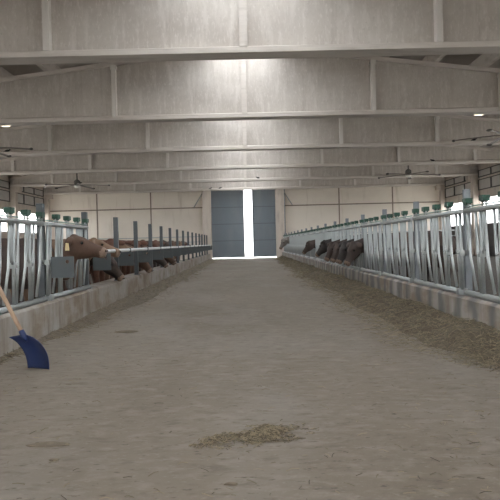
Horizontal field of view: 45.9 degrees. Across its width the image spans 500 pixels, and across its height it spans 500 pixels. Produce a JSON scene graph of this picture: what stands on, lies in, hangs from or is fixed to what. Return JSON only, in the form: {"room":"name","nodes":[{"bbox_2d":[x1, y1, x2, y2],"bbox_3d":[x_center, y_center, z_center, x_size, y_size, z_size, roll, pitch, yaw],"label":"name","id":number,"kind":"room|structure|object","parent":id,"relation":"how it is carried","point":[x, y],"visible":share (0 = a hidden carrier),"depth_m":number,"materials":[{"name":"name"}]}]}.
{"room":"farm building","nodes":[
{"label":"farm building","id":0,"kind":"room"},
{"bbox_2d":[0,175,43,238],"bbox_3d":[-14.455,-1.611,16.959,0.200,5.733,50.150,-1,1,0],"label":"wall","id":1,"kind":"structure","parent":0,"point":[2,177],"depth_m":37.23,"materials":[{"name":"concrete"}]},
{"bbox_2d":[0,189,9,201],"bbox_3d":[-14.500,-3.212,34.633,0.100,0.650,1.827,-1,1,0],"label":"window","id":2,"kind":"structure","parent":1,"relation":"in","point":[4,194],"depth_m":34.81,"materials":[{"name":"grey glass"}]},
{"bbox_2d":[0,179,9,188],"bbox_3d":[-14.516,-3.876,34.626,0.100,0.440,1.827,-1,1,0],"label":"window","id":3,"kind":"structure","parent":1,"relation":"in","point":[3,184],"depth_m":34.85,"materials":[{"name":"grey glass"}]},
{"bbox_2d":[18,193,23,203],"bbox_3d":[-14.515,-3.238,36.892,0.100,0.650,1.810,-1,1,0],"label":"window","id":4,"kind":"structure","parent":1,"relation":"in","point":[20,196],"depth_m":37.29,"materials":[{"name":"white glass"}]},
{"bbox_2d":[23,187,33,194],"bbox_3d":[-14.544,-3.925,38.733,0.100,0.440,1.810,-1,1,0],"label":"window","id":5,"kind":"structure","parent":1,"relation":"in","point":[29,190],"depth_m":38.80,"materials":[{"name":"grey glass"}]},
{"bbox_2d":[24,194,34,205],"bbox_3d":[-14.527,-3.260,38.742,0.100,0.650,1.810,-1,1,0],"label":"window","id":6,"kind":"structure","parent":1,"relation":"in","point":[28,200],"depth_m":38.74,"materials":[{"name":"white glass"}]},
{"bbox_2d":[34,188,43,196],"bbox_3d":[-14.556,-3.947,40.583,0.100,0.440,1.810,-1,1,0],"label":"window","id":7,"kind":"structure","parent":1,"relation":"in","point":[37,192],"depth_m":40.56,"materials":[{"name":"grey glass"}]},
{"bbox_2d":[34,197,43,206],"bbox_3d":[-14.540,-3.282,40.591,0.100,0.650,1.810,-1,1,0],"label":"window","id":8,"kind":"structure","parent":1,"relation":"in","point":[37,200],"depth_m":40.50,"materials":[{"name":"beige glass"}]},
{"bbox_2d":[0,260,175,307],"bbox_3d":[-8.584,1.169,17.032,11.400,0.120,50.150,-1,1,0],"label":"floor","id":9,"kind":"structure","parent":0,"point":[8,296],"depth_m":13.92,"materials":[{"name":"grey concrete"}]},
{"bbox_2d":[6,176,21,227],"bbox_3d":[-14.272,-1.817,35.785,0.820,5.683,0.480,-1,1,0],"label":"column","id":10,"kind":"structure","parent":9,"relation":"on","point":[14,190],"depth_m":35.58,"materials":[{"name":"concrete"}]},
{"bbox_2d":[9,164,477,186],"bbox_3d":[-0.365,-5.304,35.836,28.360,2.240,0.475,-1,1,0],"label":"roof beam","id":11,"kind":"structure","parent":10,"relation":"on","point":[446,170],"depth_m":35.75,"materials":[{"name":"concrete"}]},
{"bbox_2d":[42,186,53,238],"bbox_3d":[-14.312,-1.888,41.715,0.820,5.683,0.480,-1,1,0],"label":"column","id":12,"kind":"structure","parent":9,"relation":"on","point":[47,197],"depth_m":41.50,"materials":[{"name":"concrete"}]},
{"bbox_2d":[43,177,444,194],"bbox_3d":[-0.405,-5.375,41.785,28.360,2.240,0.475,-1,1,0],"label":"roof beam","id":13,"kind":"structure","parent":12,"relation":"on","point":[415,181],"depth_m":41.70,"materials":[{"name":"concrete"}]},
{"bbox_2d":[1,234,107,298],"bbox_3d":[-3.213,0.438,8.538,2.664,1.287,0.639,-1,1,30],"label":"cow","id":14,"kind":"object","parent":9,"relation":"on","point":[79,247],"visible":0.44,"depth_m":8.21},
{"bbox_2d":[10,237,120,300],"bbox_3d":[-3.413,0.426,10.465,2.331,1.275,0.639,-1,1,21],"label":"cow","id":15,"kind":"object","parent":9,"relation":"on","point":[94,240],"visible":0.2,"depth_m":10.23},
{"bbox_2d":[18,257,124,302],"bbox_3d":[-3.594,0.419,11.415,2.532,1.275,0.672,-1,1,17],"label":"cow","id":16,"kind":"object","parent":9,"relation":"on","point":[115,271],"visible":0.09,"depth_m":11.08},
{"bbox_2d":[56,238,132,292],"bbox_3d":[-3.661,0.394,13.171,2.346,1.287,0.678,-1,1,12],"label":"cow","id":17,"kind":"object","parent":9,"relation":"on","point":[107,277],"visible":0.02,"depth_m":12.92},
{"bbox_2d":[89,238,124,282],"bbox_3d":[-3.691,0.408,12.381,2.146,1.271,0.655,-1,1,15],"label":"cow","id":18,"kind":"object","parent":9,"relation":"on","point":[97,274],"visible":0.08,"depth_m":12.16},
{"bbox_2d":[63,244,152,290],"bbox_3d":[-3.584,0.384,14.317,2.532,1.275,0.672,-1,1,11],"label":"cow","id":19,"kind":"object","parent":9,"relation":"on","point":[145,266],"visible":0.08,"depth_m":14.09},
{"bbox_2d":[89,240,153,283],"bbox_3d":[-3.748,0.361,16.380,2.146,1.271,0.655,-1,1,15],"label":"cow","id":20,"kind":"object","parent":9,"relation":"on","point":[132,270],"visible":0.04,"depth_m":16.17},
{"bbox_2d":[121,240,146,274],"bbox_3d":[-3.707,0.378,15.101,2.158,1.275,0.644,-1,1,11],"label":"cow","id":21,"kind":"object","parent":9,"relation":"on","point":[125,270],"visible":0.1,"depth_m":14.91},
{"bbox_2d":[110,240,164,278],"bbox_3d":[-3.732,0.335,18.480,2.146,1.271,0.655,-1,1,15],"label":"cow","id":22,"kind":"object","parent":9,"relation":"on","point":[156,243],"visible":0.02,"depth_m":18.21},
{"bbox_2d":[110,258,175,278],"bbox_3d":[-3.638,0.326,19.267,2.532,1.275,0.672,-1,1,11],"label":"cow","id":23,"kind":"object","parent":9,"relation":"on","point":[172,261],"visible":0.06,"depth_m":19.03},
{"bbox_2d":[88,235,201,254],"bbox_3d":[-8.654,0.008,38.845,10.970,1.680,0.070,-1,1,0],"label":"gate","id":24,"kind":"object","parent":9,"relation":"on","point":[200,235],"visible":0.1,"depth_m":38.83,"materials":[{"name":"metal"}]},
{"bbox_2d":[121,240,172,271],"bbox_3d":[-3.687,0.305,20.637,2.346,1.287,0.678,-1,1,14],"label":"cow","id":25,"kind":"object","parent":9,"relation":"on","point":[166,244],"visible":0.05,"depth_m":20.33},
{"bbox_2d":[139,245,167,270],"bbox_3d":[-3.628,0.350,17.243,2.532,1.275,0.672,-1,1,8],"label":"cow","id":26,"kind":"object","parent":9,"relation":"on","point":[163,262],"visible":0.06,"depth_m":17.07},
{"bbox_3d":[-14.109,-1.533,11.787,0.820,5.683,0.480,-1,1,0],"label":"column","id":27,"kind":"structure","parent":9,"relation":"on","visible":0},
{"bbox_2d":[0,0,499,64],"bbox_3d":[-0.202,-5.019,11.838,28.360,2.240,0.475,-1,1,0],"label":"roof beam","id":28,"kind":"structure","parent":27,"relation":"on","point":[31,31],"depth_m":11.77,"materials":[{"name":"concrete"}]},
{"bbox_3d":[-14.150,-1.604,17.787,0.820,5.683,0.480,-1,1,0],"label":"column","id":29,"kind":"structure","parent":9,"relation":"on","visible":0},
{"bbox_2d":[0,56,499,125],"bbox_3d":[-0.243,-5.090,17.837,28.360,2.240,0.475,-1,1,0],"label":"roof beam","id":30,"kind":"structure","parent":29,"relation":"on","point":[373,86],"depth_m":17.76,"materials":[{"name":"concrete"}]},
{"bbox_3d":[-14.191,-1.675,23.786,0.820,5.683,0.480,-1,1,0],"label":"column","id":31,"kind":"structure","parent":9,"relation":"on","visible":0},
{"bbox_2d":[0,115,499,156],"bbox_3d":[-0.284,-5.162,23.837,28.360,2.240,0.475,-1,1,0],"label":"roof beam","id":32,"kind":"structure","parent":31,"relation":"on","point":[408,131],"depth_m":23.76,"materials":[{"name":"concrete"}]},
{"bbox_3d":[-14.231,-1.746,29.786,0.820,5.683,0.480,-1,1,0],"label":"column","id":33,"kind":"structure","parent":9,"relation":"on","visible":0},
{"bbox_2d":[0,146,499,174],"bbox_3d":[-0.324,-5.233,29.836,28.360,2.240,0.475,-1,1,0],"label":"roof beam","id":34,"kind":"structure","parent":33,"relation":"on","point":[388,156],"depth_m":29.76,"materials":[{"name":"concrete"}]},
{"bbox_2d":[45,177,442,259],"bbox_3d":[-0.351,-3.120,42.170,28.400,7.440,0.170,-1,1,0],"label":"wall","id":35,"kind":"structure","parent":0,"point":[313,208],"depth_m":42.11,"materials":[{"name":"beige paint"}]},
{"bbox_2d":[194,191,212,258],"bbox_3d":[-3.360,-1.752,41.970,1.246,4.860,0.560,-1,1,0],"label":"trim","id":36,"kind":"structure","parent":35,"relation":"attached to","point":[206,195],"depth_m":41.69,"materials":[{"name":"concrete"}]},
{"bbox_2d":[211,190,244,257],"bbox_3d":[-1.742,-1.877,42.342,2.660,4.860,0.055,-1,1,0],"label":"door","id":37,"kind":"structure","parent":35,"relation":"in","point":[227,207],"depth_m":42.34,"materials":[{"name":"metal"}]},
{"bbox_2d":[222,257,276,258],"bbox_3d":[-0.391,0.592,42.558,4.580,0.012,1.100,-1,1,0],"label":"trim","id":38,"kind":"structure","parent":35,"relation":"attached to","point":[262,257],"depth_m":42.43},
{"bbox_2d":[252,189,285,256],"bbox_3d":[1.402,-1.955,42.363,2.450,4.860,0.055,-1,1,0],"label":"door","id":39,"kind":"structure","parent":35,"relation":"in","point":[263,201],"depth_m":42.35,"materials":[{"name":"metal"}]},
{"bbox_2d":[275,189,292,257],"bbox_3d":[2.464,-1.897,42.008,1.246,4.860,0.560,-1,1,0],"label":"column","id":40,"kind":"structure","parent":35,"relation":"attached to","point":[279,193],"depth_m":41.73,"materials":[{"name":"concrete"}]},
{"bbox_2d":[0,258,499,499],"bbox_3d":[-0.090,0.951,17.612,4.920,0.120,51.200,-1,1,0],"label":"floor","id":41,"kind":"structure","parent":0,"point":[114,442],"depth_m":3.98,"materials":[{"name":"concrete"}]},
{"bbox_2d":[0,286,48,368],"bbox_3d":[-2.182,0.485,5.395,0.718,1.202,0.089,-1,1,9],"label":"shovel","id":42,"kind":"object","parent":41,"relation":"on","point":[36,355],"visible":1,"depth_m":5.38,"materials":[{"name":"blue plastic"}]},
{"bbox_2d":[19,329,27,341],"bbox_3d":[-2.067,0.782,5.378,0.084,0.118,0.056,-1,1,0],"label":"socket","id":43,"kind":"object","parent":42,"relation":"attached to","point":[23,337],"depth_m":5.36,"materials":[{"name":"blue plastic"}]},
{"bbox_2d":[25,441,68,446],"bbox_3d":[-1.131,1.085,3.307,0.254,0.009,0.102,-1,1,0],"label":"clod","id":44,"kind":"object","parent":41,"relation":"on","point":[47,443],"visible":1,"depth_m":3.29,"materials":[{"name":"beige soil"}]},
{"bbox_2d":[0,254,210,356],"bbox_3d":[-2.714,0.754,16.292,0.347,0.435,48.600,-1,1,0],"label":"concrete wall","id":45,"kind":"structure","parent":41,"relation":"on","point":[37,320],"depth_m":8.39,"materials":[{"name":"concrete"}]},
{"bbox_2d":[0,207,46,314],"bbox_3d":[-2.570,0.100,6.382,0.110,1.115,1.959,-1,1,0],"label":"panel","id":46,"kind":"object","parent":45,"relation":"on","point":[13,233],"visible":1,"depth_m":6.62,"materials":[{"name":"metal"}]},
{"bbox_2d":[36,203,73,300],"bbox_3d":[-2.477,0.024,7.512,0.463,1.235,0.110,-1,1,0],"label":"fence post","id":47,"kind":"object","parent":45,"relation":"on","point":[60,268],"visible":0.72,"depth_m":7.51,"materials":[{"name":"metal"}]},
{"bbox_2d":[44,214,89,300],"bbox_3d":[-2.584,0.075,8.432,0.110,1.115,1.959,-1,1,0],"label":"panel","id":48,"kind":"object","parent":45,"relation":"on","point":[59,226],"visible":0.73,"depth_m":8.03,"materials":[{"name":"metal"}]},
{"bbox_2d":[81,212,110,287],"bbox_3d":[-2.491,0.000,9.562,0.463,1.235,0.110,-1,1,0],"label":"fence post","id":49,"kind":"object","parent":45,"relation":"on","point":[98,263],"visible":0.54,"depth_m":9.56,"materials":[{"name":"metal"}]},
{"bbox_2d":[113,217,133,280],"bbox_3d":[-2.467,-0.025,11.514,0.388,1.235,0.110,-1,1,0],"label":"fence post","id":50,"kind":"object","parent":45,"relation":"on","point":[123,259],"visible":0.79,"depth_m":11.51,"materials":[{"name":"metal"}]},
{"bbox_2d":[133,221,150,274],"bbox_3d":[-2.481,-0.049,13.564,0.388,1.235,0.110,-1,1,0],"label":"fence post","id":51,"kind":"object","parent":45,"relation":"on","point":[139,256],"visible":0.93,"depth_m":13.53,"materials":[{"name":"metal"}]},
{"bbox_2d":[148,224,162,270],"bbox_3d":[-2.495,-0.073,15.614,0.388,1.235,0.110,-1,1,0],"label":"fence post","id":52,"kind":"object","parent":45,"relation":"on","point":[155,255],"visible":0.73,"depth_m":15.61,"materials":[{"name":"metal"}]},
{"bbox_2d":[159,226,172,267],"bbox_3d":[-2.509,-0.098,17.663,0.388,1.235,0.110,-1,1,0],"label":"fence post","id":53,"kind":"object","parent":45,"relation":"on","point":[166,254],"visible":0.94,"depth_m":17.66,"materials":[{"name":"metal"}]},
{"bbox_2d":[168,228,180,264],"bbox_3d":[-2.523,-0.122,19.713,0.388,1.235,0.110,-1,1,0],"label":"fence post","id":54,"kind":"object","parent":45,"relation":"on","point":[175,252],"visible":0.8,"depth_m":19.71,"materials":[{"name":"metal"}]},
{"bbox_2d":[176,229,186,262],"bbox_3d":[-2.537,-0.146,21.763,0.388,1.235,0.110,-1,1,0],"label":"fence post","id":55,"kind":"object","parent":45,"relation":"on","point":[182,251],"visible":0.85,"depth_m":21.75,"materials":[{"name":"metal"}]},
{"bbox_2d":[182,231,191,260],"bbox_3d":[-2.550,-0.171,23.813,0.388,1.235,0.110,-1,1,0],"label":"fence post","id":56,"kind":"object","parent":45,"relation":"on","point":[189,251],"visible":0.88,"depth_m":23.78,"materials":[{"name":"metal"}]},
{"bbox_2d":[107,245,210,252],"bbox_3d":[-2.448,-0.134,23.724,0.090,0.100,29.280,-1,1,0],"label":"rail","id":57,"kind":"object","parent":56,"relation":"attached to","point":[127,250],"visible":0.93,"depth_m":13.69,"materials":[{"name":"grey metal"}]},
{"bbox_2d":[187,232,195,259],"bbox_3d":[-2.564,-0.195,25.863,0.388,1.235,0.110,-1,1,0],"label":"fence post","id":58,"kind":"object","parent":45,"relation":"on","point":[193,249],"visible":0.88,"depth_m":25.83,"materials":[{"name":"metal"}]},
{"bbox_2d":[191,232,199,258],"bbox_3d":[-2.578,-0.219,27.913,0.388,1.235,0.110,-1,1,0],"label":"fence post","id":59,"kind":"object","parent":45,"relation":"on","point":[197,248],"visible":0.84,"depth_m":27.88,"materials":[{"name":"metal"}]},
{"bbox_2d":[195,233,202,256],"bbox_3d":[-2.592,-0.243,29.962,0.388,1.235,0.110,-1,1,0],"label":"fence post","id":60,"kind":"object","parent":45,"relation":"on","point":[201,249],"visible":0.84,"depth_m":29.92,"materials":[{"name":"metal"}]},
{"bbox_2d":[198,234,205,256],"bbox_3d":[-2.606,-0.268,32.012,0.388,1.235,0.110,-1,1,0],"label":"fence post","id":61,"kind":"object","parent":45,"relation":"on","point":[204,248],"visible":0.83,"depth_m":31.97,"materials":[{"name":"metal"}]},
{"bbox_2d":[201,234,207,255],"bbox_3d":[-2.620,-0.292,34.062,0.388,1.235,0.110,-1,1,0],"label":"fence post","id":62,"kind":"object","parent":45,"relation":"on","point":[201,234],"visible":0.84,"depth_m":34.02,"materials":[{"name":"metal"}]},
{"bbox_2d":[0,259,217,364],"bbox_3d":[-2.138,0.822,22.359,1.037,0.149,35.649,-1,1,0],"label":"bank","id":63,"kind":"object","parent":41,"relation":"on","point":[141,296],"visible":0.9,"depth_m":10.51,"materials":[{"name":"plant"}]},
{"bbox_2d":[115,330,137,332],"bbox_3d":[-1.591,1.037,7.558,0.309,0.024,0.152,-1,1,13],"label":"clod","id":64,"kind":"object","parent":41,"relation":"on","point":[121,331],"visible":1,"depth_m":7.52,"materials":[{"name":"beige soil"}]},
{"bbox_2d":[224,482,237,485],"bbox_3d":[-0.088,1.065,2.692,0.068,0.011,0.027,-1,1,0],"label":"clod","id":65,"kind":"object","parent":41,"relation":"on","point":[227,483],"visible":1,"depth_m":2.69,"materials":[{"name":"beige soil"}]},
{"bbox_2d":[2,271,499,499],"bbox_3d":[-0.174,0.937,13.202,4.456,0.012,22.048,-1,1,0],"label":"straw","id":66,"kind":"object","parent":41,"relation":"on","point":[286,271],"visible":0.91,"depth_m":3.52,"materials":[{"name":"beige plant"}]},
{"bbox_2d":[188,423,318,449],"bbox_3d":[0.030,1.048,3.353,0.782,0.017,0.374,-2,1,-21],"label":"hay patch","id":67,"kind":"object","parent":41,"relation":"on","point":[267,431],"visible":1,"depth_m":3.32,"materials":[{"name":"plant"}]},
{"bbox_2d":[274,255,499,373],"bbox_3d":[1.728,0.667,21.796,1.359,0.280,36.896,-1,1,0],"label":"hay","id":68,"kind":"object","parent":41,"relation":"on","point":[436,329],"visible":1,"depth_m":7.32,"materials":[{"name":"plant"}]},
{"bbox_2d":[282,252,499,329],"bbox_3d":[2.536,0.623,16.326,0.349,0.436,48.600,-1,1,0],"label":"curb","id":69,"kind":"object","parent":41,"relation":"on","point":[487,312],"visible":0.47,"depth_m":8.10,"materials":[{"name":"grey concrete"}]},
{"bbox_2d":[287,234,290,252],"bbox_3d":[2.298,-0.360,34.513,0.110,1.115,1.959,-1,1,0],"label":"panel","id":70,"kind":"object","parent":69,"relation":"on","point":[288,235],"visible":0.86,"depth_m":34.18,"materials":[{"name":"metal"}]},
{"bbox_2d":[290,234,293,253],"bbox_3d":[2.312,-0.336,32.463,0.110,1.115,1.959,-1,1,0],"label":"panel","id":71,"kind":"object","parent":69,"relation":"on","point":[291,235],"visible":0.96,"depth_m":32.47,"materials":[{"name":"metal"}]},
{"bbox_2d":[293,233,296,254],"bbox_3d":[2.326,-0.311,30.413,0.110,1.115,1.959,-1,1,0],"label":"panel","id":72,"kind":"object","parent":69,"relation":"on","point":[294,234],"visible":0.96,"depth_m":30.19,"materials":[{"name":"metal"}]},
{"bbox_2d":[296,232,300,255],"bbox_3d":[2.340,-0.287,28.363,0.110,1.115,1.959,-1,1,0],"label":"panel","id":73,"kind":"object","parent":69,"relation":"on","point":[298,233],"visible":0.94,"depth_m":28.27,"materials":[{"name":"metal"}]},
{"bbox_2d":[300,231,305,256],"bbox_3d":[2.354,-0.263,26.313,0.110,1.115,1.959,-1,1,0],"label":"panel","id":74,"kind":"object","parent":69,"relation":"on","point":[302,236],"visible":0.94,"depth_m":26.25,"materials":[{"name":"metal"}]},
{"bbox_2d":[304,230,310,257],"bbox_3d":[2.368,-0.238,24.264,0.110,1.115,1.959,-1,1,0],"label":"panel","id":75,"kind":"object","parent":69,"relation":"on","point":[307,235],"visible":0.7,"depth_m":24.16,"materials":[{"name":"metal"}]},
{"bbox_2d":[309,229,316,259],"bbox_3d":[2.381,-0.214,22.214,0.110,1.115,1.959,-1,1,0],"label":"panel","id":76,"kind":"object","parent":69,"relation":"on","point":[312,235],"visible":0.73,"depth_m":22.10,"materials":[{"name":"metal"}]},
{"bbox_2d":[315,228,324,261],"bbox_3d":[2.395,-0.190,20.164,0.110,1.115,1.959,-1,1,0],"label":"panel","id":77,"kind":"object","parent":69,"relation":"on","point":[319,234],"visible":0.74,"depth_m":20.15,"materials":[{"name":"metal"}]},
{"bbox_2d":[323,226,332,263],"bbox_3d":[2.409,-0.166,18.114,0.110,1.115,1.959,-1,1,0],"label":"panel","id":78,"kind":"object","parent":69,"relation":"on","point":[328,233],"visible":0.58,"depth_m":18.02,"materials":[{"name":"metal"}]},
{"bbox_2d":[332,224,344,266],"bbox_3d":[2.423,-0.141,16.064,0.110,1.115,1.959,-1,1,0],"label":"panel","id":79,"kind":"object","parent":69,"relation":"on","point":[339,233],"visible":0.56,"depth_m":15.98,"materials":[{"name":"metal"}]},
{"bbox_2d":[344,221,362,269],"bbox_3d":[2.437,-0.117,14.014,0.110,1.115,1.959,-1,1,0],"label":"panel","id":80,"kind":"object","parent":69,"relation":"on","point":[349,234],"visible":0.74,"depth_m":13.69,"materials":[{"name":"metal"}]},
{"bbox_2d":[361,215,364,267],"bbox_3d":[2.532,-0.168,13.094,0.140,1.235,0.110,-1,1,0],"label":"fence post","id":81,"kind":"object","parent":69,"relation":"on","point":[362,216],"visible":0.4,"depth_m":13.06,"materials":[{"name":"grey metal"}]},
{"bbox_2d":[359,217,384,275],"bbox_3d":[2.451,-0.092,11.965,0.110,1.115,1.959,-1,1,0],"label":"panel","id":82,"kind":"object","parent":69,"relation":"on","point":[370,257],"visible":0.95,"depth_m":11.79,"materials":[{"name":"metal"}]},
{"bbox_2d":[382,209,387,272],"bbox_3d":[2.546,-0.144,11.044,0.140,1.235,0.110,-1,1,0],"label":"fence post","id":83,"kind":"object","parent":69,"relation":"on","point":[384,211],"visible":0.45,"depth_m":11.01,"materials":[{"name":"grey metal"}]},
{"bbox_2d":[381,211,416,282],"bbox_3d":[2.465,-0.068,9.915,0.110,1.115,1.959,-1,1,0],"label":"panel","id":84,"kind":"object","parent":69,"relation":"on","point":[403,236],"visible":0.98,"depth_m":9.77,"materials":[{"name":"metal"}]},
{"bbox_2d":[413,201,420,279],"bbox_3d":[2.560,-0.119,8.994,0.140,1.235,0.110,-1,1,0],"label":"fence post","id":85,"kind":"object","parent":69,"relation":"on","point":[415,204],"visible":0.46,"depth_m":8.96,"materials":[{"name":"grey metal"}]},
{"bbox_2d":[412,202,467,294],"bbox_3d":[2.479,-0.044,7.865,0.110,1.115,1.959,-1,1,0],"label":"panel","id":86,"kind":"object","parent":69,"relation":"on","point":[445,216],"visible":0.99,"depth_m":7.66,"materials":[{"name":"metal"}]},
{"bbox_2d":[462,189,471,290],"bbox_3d":[2.574,-0.095,6.944,0.140,1.235,0.110,-1,1,0],"label":"fence post","id":87,"kind":"object","parent":69,"relation":"on","point":[466,193],"visible":0.48,"depth_m":6.91,"materials":[{"name":"grey metal"}]},
{"bbox_2d":[462,191,499,303],"bbox_3d":[2.493,-0.020,5.815,0.110,1.115,1.959,-1,1,0],"label":"panel","id":88,"kind":"object","parent":69,"relation":"on","point":[482,210],"visible":1,"depth_m":6.29,"materials":[{"name":"metal"}]},
{"bbox_2d":[0,54,499,175],"bbox_3d":[-0.253,-5.660,17.208,30.200,2.186,51.550,-1,1,0],"label":"ceiling","id":89,"kind":"structure","parent":0,"point":[481,60],"depth_m":18.30,"materials":[{"name":"metal"}]},
{"bbox_2d":[0,147,32,156],"bbox_3d":[-9.389,-4.356,20.806,3.303,1.796,3.461,-2,1,-7],"label":"ceiling fan","id":90,"kind":"object","parent":89,"relation":"hanging from","point":[3,154],"visible":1,"depth_m":21.00,"materials":[{"name":"black metal"}]},
{"bbox_2d":[45,173,109,188],"bbox_3d":[-9.468,-4.428,32.794,3.303,1.936,3.461,-1,1,-3],"label":"ceiling fan","id":91,"kind":"object","parent":89,"relation":"hanging from","point":[77,183],"visible":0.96,"depth_m":32.75,"materials":[{"name":"black metal"}]},
{"bbox_2d":[378,165,440,178],"bbox_3d":[8.974,-4.969,32.905,3.303,1.815,3.461,-1,1,0],"label":"ceiling fan","id":92,"kind":"object","parent":89,"relation":"hanging from","point":[408,173],"visible":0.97,"depth_m":32.82,"materials":[{"name":"black metal"}]},
{"bbox_2d":[452,129,499,145],"bbox_3d":[8.900,-4.814,20.966,3.303,1.796,3.461,-1,1,22],"label":"ceiling fan","id":93,"kind":"object","parent":89,"relation":"hanging from","point":[487,130],"visible":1,"depth_m":21.27,"materials":[{"name":"black metal"}]},
{"bbox_2d":[343,254,499,295],"bbox_3d":[8.410,0.745,17.142,11.400,0.120,50.150,-1,1,0],"label":"floor","id":94,"kind":"structure","parent":0,"point":[489,290],"depth_m":17.43,"materials":[{"name":"grey concrete"}]},
{"bbox_2d":[279,237,288,248],"bbox_3d":[3.225,-0.166,34.332,3.086,1.556,0.779,-1,1,1],"label":"cow","id":95,"kind":"object","parent":94,"relation":"on","point":[284,241],"visible":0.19,"depth_m":34.16},
{"bbox_2d":[302,238,331,253],"bbox_3d":[3.196,0.129,21.498,2.556,1.275,0.638,-1,1,-2],"label":"cow","id":96,"kind":"object","parent":94,"relation":"on","point":[310,245],"visible":0.12,"depth_m":21.45},
{"bbox_2d":[315,239,394,273],"bbox_3d":[3.224,0.177,17.398,2.556,1.275,0.638,-1,1,-2],"label":"cow","id":97,"kind":"object","parent":94,"relation":"on","point":[322,249],"visible":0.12,"depth_m":17.37},
{"bbox_2d":[324,239,408,276],"bbox_3d":[3.247,0.195,15.880,2.530,1.275,0.639,-1,1,1],"label":"cow","id":98,"kind":"object","parent":94,"relation":"on","point":[330,247],"visible":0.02,"depth_m":15.72},
{"bbox_2d":[290,230,455,253],"bbox_3d":[8.140,-0.412,38.954,10.970,1.680,0.070,-1,1,0],"label":"gate","id":99,"kind":"object","parent":94,"relation":"on","point":[428,230],"visible":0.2,"depth_m":38.95,"materials":[{"name":"metal"}]},
{"bbox_2d":[330,234,421,271],"bbox_3d":[3.255,0.208,14.790,2.530,1.275,0.639,-1,1,1],"label":"cow","id":100,"kind":"object","parent":94,"relation":"on","point":[335,254],"visible":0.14,"depth_m":14.63},
{"bbox_2d":[336,234,432,281],"bbox_3d":[3.261,0.219,13.830,2.530,1.275,0.639,-1,1,1],"label":"cow","id":101,"kind":"object","parent":94,"relation":"on","point":[343,248],"visible":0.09,"depth_m":13.68},
{"bbox_2d":[344,231,457,284],"bbox_3d":[3.268,0.232,12.741,2.530,1.275,0.639,-1,1,1],"label":"cow","id":102,"kind":"object","parent":94,"relation":"on","point":[355,248],"visible":0.23,"depth_m":12.57},
{"bbox_2d":[435,179,446,229],"bbox_3d":[13.658,-2.587,41.896,0.820,5.683,0.480,-1,1,0],"label":"column","id":103,"kind":"structure","parent":94,"relation":"on","point":[441,188],"depth_m":41.69,"materials":[{"name":"concrete"}]},
{"bbox_2d":[466,164,481,254],"bbox_3d":[13.699,-2.517,35.966,0.820,5.683,0.480,-1,1,0],"label":"column","id":104,"kind":"structure","parent":94,"relation":"on","point":[475,192],"depth_m":35.78,"materials":[{"name":"concrete"}]},
{"bbox_2d":[443,163,499,255],"bbox_3d":[14.136,-2.326,17.145,0.200,5.733,50.150,-1,1,0],"label":"wall","id":105,"kind":"structure","parent":0,"point":[493,191],"depth_m":34.56,"materials":[{"name":"concrete"}]},
{"bbox_2d":[445,186,453,197],"bbox_3d":[13.831,-3.992,40.775,0.100,0.650,1.810,-1,1,0],"label":"window","id":106,"kind":"structure","parent":105,"relation":"in","point":[449,192],"depth_m":40.83,"materials":[{"name":"grey glass"}]},
{"bbox_2d":[445,178,454,186],"bbox_3d":[13.814,-4.656,40.767,0.100,0.440,1.810,-1,1,0],"label":"window","id":107,"kind":"structure","parent":105,"relation":"in","point":[449,182],"depth_m":40.78,"materials":[{"name":"grey glass"}]},
{"bbox_2d":[454,184,463,195],"bbox_3d":[13.843,-3.970,38.925,0.100,0.650,1.810,-1,1,0],"label":"window","id":108,"kind":"structure","parent":105,"relation":"in","point":[458,189],"depth_m":39.10,"materials":[{"name":"grey glass"}]},
{"bbox_2d":[454,176,463,183],"bbox_3d":[13.827,-4.634,38.917,0.100,0.440,1.810,-1,1,0],"label":"window","id":109,"kind":"structure","parent":105,"relation":"in","point":[460,179],"depth_m":39.00,"materials":[{"name":"grey glass"}]},
{"bbox_2d":[464,182,470,191],"bbox_3d":[13.856,-3.948,37.076,0.100,0.650,1.810,-1,1,0],"label":"window","id":110,"kind":"structure","parent":105,"relation":"in","point":[466,185],"depth_m":37.43,"materials":[{"name":"grey glass"}]},
{"bbox_2d":[478,176,490,189],"bbox_3d":[13.871,-3.921,34.817,0.100,0.650,1.827,-1,1,0],"label":"window","id":111,"kind":"structure","parent":105,"relation":"in","point":[485,183],"depth_m":34.84,"materials":[{"name":"grey glass"}]},
{"bbox_2d":[478,167,490,177],"bbox_3d":[13.854,-4.586,34.809,0.100,0.440,1.827,-1,1,0],"label":"window","id":112,"kind":"structure","parent":105,"relation":"in","point":[486,171],"depth_m":34.80,"materials":[{"name":"grey glass"}]},
{"bbox_2d":[491,174,499,187],"bbox_3d":[13.884,-3.899,32.951,0.100,0.650,1.827,-1,1,0],"label":"window","id":113,"kind":"structure","parent":105,"relation":"in","point":[495,180],"depth_m":33.31,"materials":[{"name":"grey glass"}]},
{"bbox_2d":[491,164,499,173],"bbox_3d":[13.867,-4.564,32.943,0.100,0.440,1.827,-1,1,0],"label":"window","id":114,"kind":"structure","parent":105,"relation":"in","point":[496,168],"depth_m":33.27,"materials":[{"name":"grey glass"}]},
{"label":"outside","id":115,"kind":"structure","parent":0,"visible":0},
{"bbox_2d":[213,248,275,258],"bbox_3d":[-0.173,0.844,30.012,140.000,0.120,180.000,-1,1,0],"label":"ground","id":116,"kind":"structure","parent":115,"point":[248,252],"depth_m":53.83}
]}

